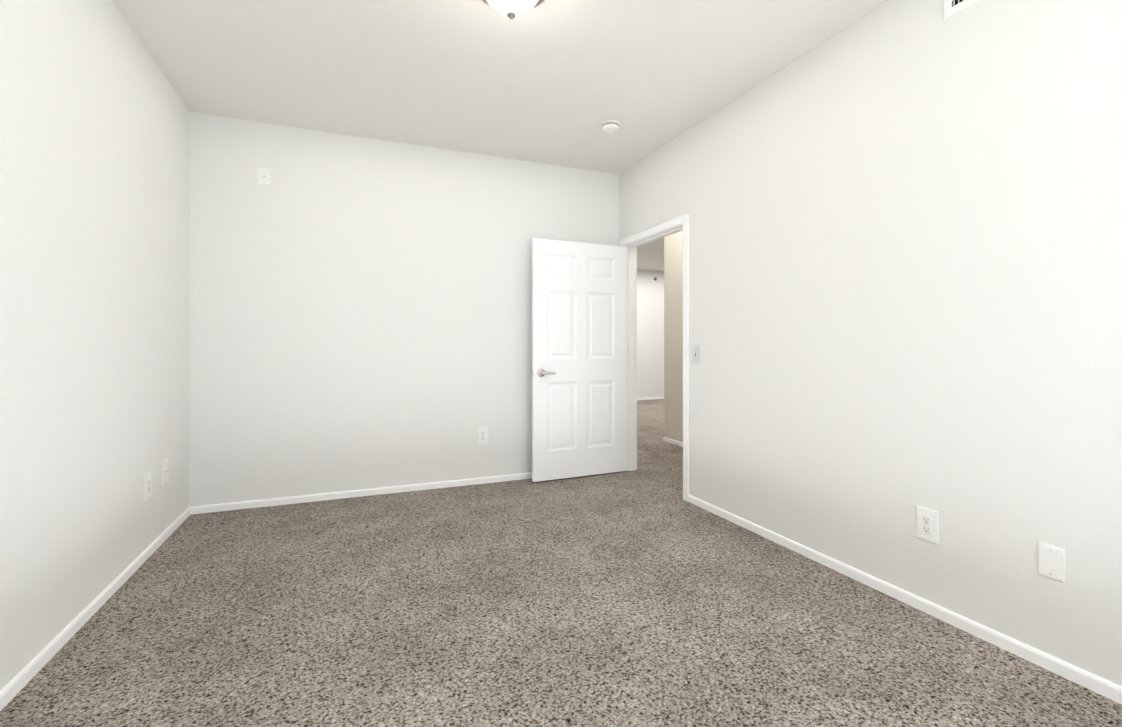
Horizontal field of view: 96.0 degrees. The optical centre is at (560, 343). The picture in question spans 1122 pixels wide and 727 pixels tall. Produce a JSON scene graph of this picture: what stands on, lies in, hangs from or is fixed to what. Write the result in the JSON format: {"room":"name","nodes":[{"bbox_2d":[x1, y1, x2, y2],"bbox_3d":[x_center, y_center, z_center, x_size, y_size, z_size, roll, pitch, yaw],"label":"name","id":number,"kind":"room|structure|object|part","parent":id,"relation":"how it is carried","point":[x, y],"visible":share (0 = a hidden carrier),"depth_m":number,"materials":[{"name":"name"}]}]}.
{"room":"empty bedroom","nodes":[
{"label":"empty bedroom","id":0,"kind":"room"},
{"bbox_2d":[0,0,189,690],"bbox_3d":[-1.625,-0.218,1.075,0.120,2.740,5.300,0,0,-22],"label":"wall","id":1,"kind":"structure","parent":0,"point":[94,246],"depth_m":2.09,"materials":[{"name":"white paint"}]},
{"bbox_2d":[0,507,190,710],"bbox_3d":[-1.564,1.127,1.094,0.012,0.051,5.060,0,0,-22],"label":"baseboard","id":2,"kind":"structure","parent":1,"relation":"attached to","point":[18,682],"depth_m":2.03,"materials":[{"name":"white paint"}]},
{"bbox_2d":[144,471,151,500],"bbox_3d":[-2.243,0.775,2.746,0.008,0.140,0.088,0,0,-22],"label":"duplex electrical outlet","id":3,"kind":"object","parent":1,"relation":"attached to","point":[148,487],"visible":1,"depth_m":2.74,"materials":[{"name":"white plastic"}]},
{"bbox_2d":[162,458,167,484],"bbox_3d":[-2.342,0.760,2.998,0.016,0.140,0.088,0,0,-22],"label":"outlet","id":4,"kind":"object","parent":1,"relation":"attached to","point":[164,471],"visible":1,"depth_m":2.98,"materials":[{"name":"white plastic"}]},
{"bbox_2d":[189,112,618,506],"bbox_3d":[-0.961,-0.205,4.147,3.440,2.740,0.120,0,0,-22],"label":"wall","id":5,"kind":"structure","parent":0,"point":[360,312],"depth_m":3.85,"materials":[{"name":"white paint"}]},
{"bbox_2d":[258,168,269,184],"bbox_3d":[-2.117,-1.191,3.603,0.075,0.118,0.016,0,0,-22],"label":"outlet","id":6,"kind":"object","parent":5,"relation":"attached to","point":[263,176],"visible":1,"depth_m":3.60,"materials":[{"name":"white plastic"}]},
{"bbox_2d":[190,472,531,514],"bbox_3d":[-0.986,1.139,4.059,3.308,0.051,0.012,0,0,-22],"label":"baseboard","id":7,"kind":"structure","parent":5,"relation":"attached to","point":[318,497],"depth_m":3.81,"materials":[{"name":"white paint"}]},
{"bbox_2d":[478,427,487,444],"bbox_3d":[-0.649,0.771,4.201,0.088,0.140,0.008,0,0,-22],"label":"duplex electrical outlet","id":8,"kind":"object","parent":5,"relation":"attached to","point":[482,435],"visible":1,"depth_m":4.20,"materials":[{"name":"white plastic"}]},
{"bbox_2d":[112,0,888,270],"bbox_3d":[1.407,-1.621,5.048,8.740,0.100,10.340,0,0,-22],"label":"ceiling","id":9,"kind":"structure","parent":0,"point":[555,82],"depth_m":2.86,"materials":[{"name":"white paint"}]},
{"bbox_2d":[482,0,544,18],"bbox_3d":[-0.215,-1.494,2.188,0.342,0.178,0.342,0,0,-22],"label":"lamp fixture","id":10,"kind":"object","parent":9,"relation":"attached to","point":[511,15],"depth_m":2.17,"materials":[{"name":"white glass"}]},
{"bbox_3d":[-0.215,-1.485,2.188,0.266,0.132,0.266,0,0,-22],"label":"ceiling lamp fixture shade","id":11,"kind":"part","parent":10,"relation":"part of","materials":[{"name":"white glass"}]},
{"bbox_2d":[601,120,619,132],"bbox_3d":[0.356,-1.553,3.630,0.140,0.047,0.140,0,0,-22],"label":"smoke detector","id":12,"kind":"object","parent":9,"relation":"attached to","point":[609,126],"visible":1,"depth_m":3.59,"materials":[{"name":"white plastic"}]},
{"bbox_2d":[0,399,1121,726],"bbox_3d":[1.407,1.219,5.036,8.740,0.100,10.340,0,0,-22],"label":"floor","id":13,"kind":"structure","parent":0,"point":[644,595],"depth_m":2.03,"materials":[{"name":"carpet"}]},
{"bbox_2d":[637,269,663,397],"bbox_3d":[1.060,-0.179,10.422,5.300,2.740,0.120,0,0,-22],"label":"wall","id":14,"kind":"structure","parent":0,"point":[650,336],"depth_m":10.70,"materials":[{"name":"white paint"}]},
{"bbox_2d":[637,397,663,399],"bbox_3d":[1.085,1.165,10.355,5.060,0.051,0.012,0,0,-22],"label":"baseboard","id":15,"kind":"structure","parent":14,"relation":"attached to","point":[649,398],"depth_m":10.68,"materials":[{"name":"white paint"}]},
{"bbox_2d":[664,231,682,441],"bbox_3d":[1.987,-0.204,4.391,0.120,2.740,3.655,0,0,-22],"label":"wall","id":16,"kind":"structure","parent":0,"point":[673,336],"depth_m":5.88,"materials":[{"name":"beige paint"}]},
{"bbox_2d":[663,437,682,446],"bbox_3d":[1.985,1.141,4.391,0.144,0.051,3.667,0,0,-22],"label":"baseboard","id":17,"kind":"structure","parent":16,"relation":"attached to","point":[674,442],"depth_m":5.86,"materials":[{"name":"white paint"}]},
{"bbox_2d":[619,0,1121,686],"bbox_3d":[1.580,-0.213,2.324,0.120,2.740,5.180,0,0,-22],"label":"wall","id":18,"kind":"structure","parent":0,"point":[905,258],"depth_m":2.17,"materials":[{"name":"white paint"}]},
{"bbox_2d":[531,238,625,481],"bbox_3d":[0.167,0.139,4.402,0.905,2.030,0.151,0,0,-24],"label":"door","id":19,"kind":"structure","parent":18,"relation":"in","point":[578,372],"depth_m":4.37,"materials":[{"name":"white paint"}]},
{"bbox_3d":[-0.161,0.248,4.254,0.187,0.066,0.151,0,0,-24],"label":"handle","id":20,"kind":"part","parent":19,"relation":"part of","materials":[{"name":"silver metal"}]},
{"bbox_2d":[619,213,688,501],"bbox_3d":[0.805,0.105,4.215,0.152,2.120,1.028,0,0,-22],"label":"trim","id":21,"kind":"structure","parent":18,"relation":"attached to","point":[631,243],"depth_m":4.58,"materials":[{"name":"white paint"}]},
{"bbox_2d":[692,345,699,362],"bbox_3d":[0.965,0.077,3.638,0.022,0.128,0.080,0,0,-22],"label":"light switch","id":22,"kind":"object","parent":18,"relation":"attached to","point":[695,353],"visible":1,"depth_m":3.63,"materials":[{"name":"white plastic"}]},
{"bbox_2d":[688,495,1121,703],"bbox_3d":[1.499,1.132,2.344,0.012,0.051,5.048,0,0,-22],"label":"baseboard","id":23,"kind":"structure","parent":18,"relation":"attached to","point":[1090,681],"depth_m":2.09,"materials":[{"name":"white paint"}]},
{"bbox_2d":[917,505,938,543],"bbox_3d":[1.573,0.779,2.170,0.008,0.140,0.088,0,0,-22],"label":"duplex electrical outlet","id":24,"kind":"object","parent":18,"relation":"attached to","point":[927,524],"visible":1,"depth_m":2.16,"materials":[{"name":"white plastic"}]},
{"bbox_2d":[943,0,980,20],"bbox_3d":[1.667,-1.434,1.947,0.011,0.165,0.360,0,0,-22],"label":"air vent","id":25,"kind":"object","parent":18,"relation":"in","point":[951,8],"visible":1,"depth_m":2.07,"materials":[{"name":"white plastic"}]},
{"bbox_2d":[1038,542,1064,582],"bbox_3d":[1.731,0.772,1.784,0.008,0.116,0.072,0,0,-22],"label":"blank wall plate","id":26,"kind":"object","parent":18,"relation":"attached to","point":[1051,558],"visible":1,"depth_m":1.78,"materials":[{"name":"white plastic"}]}
]}

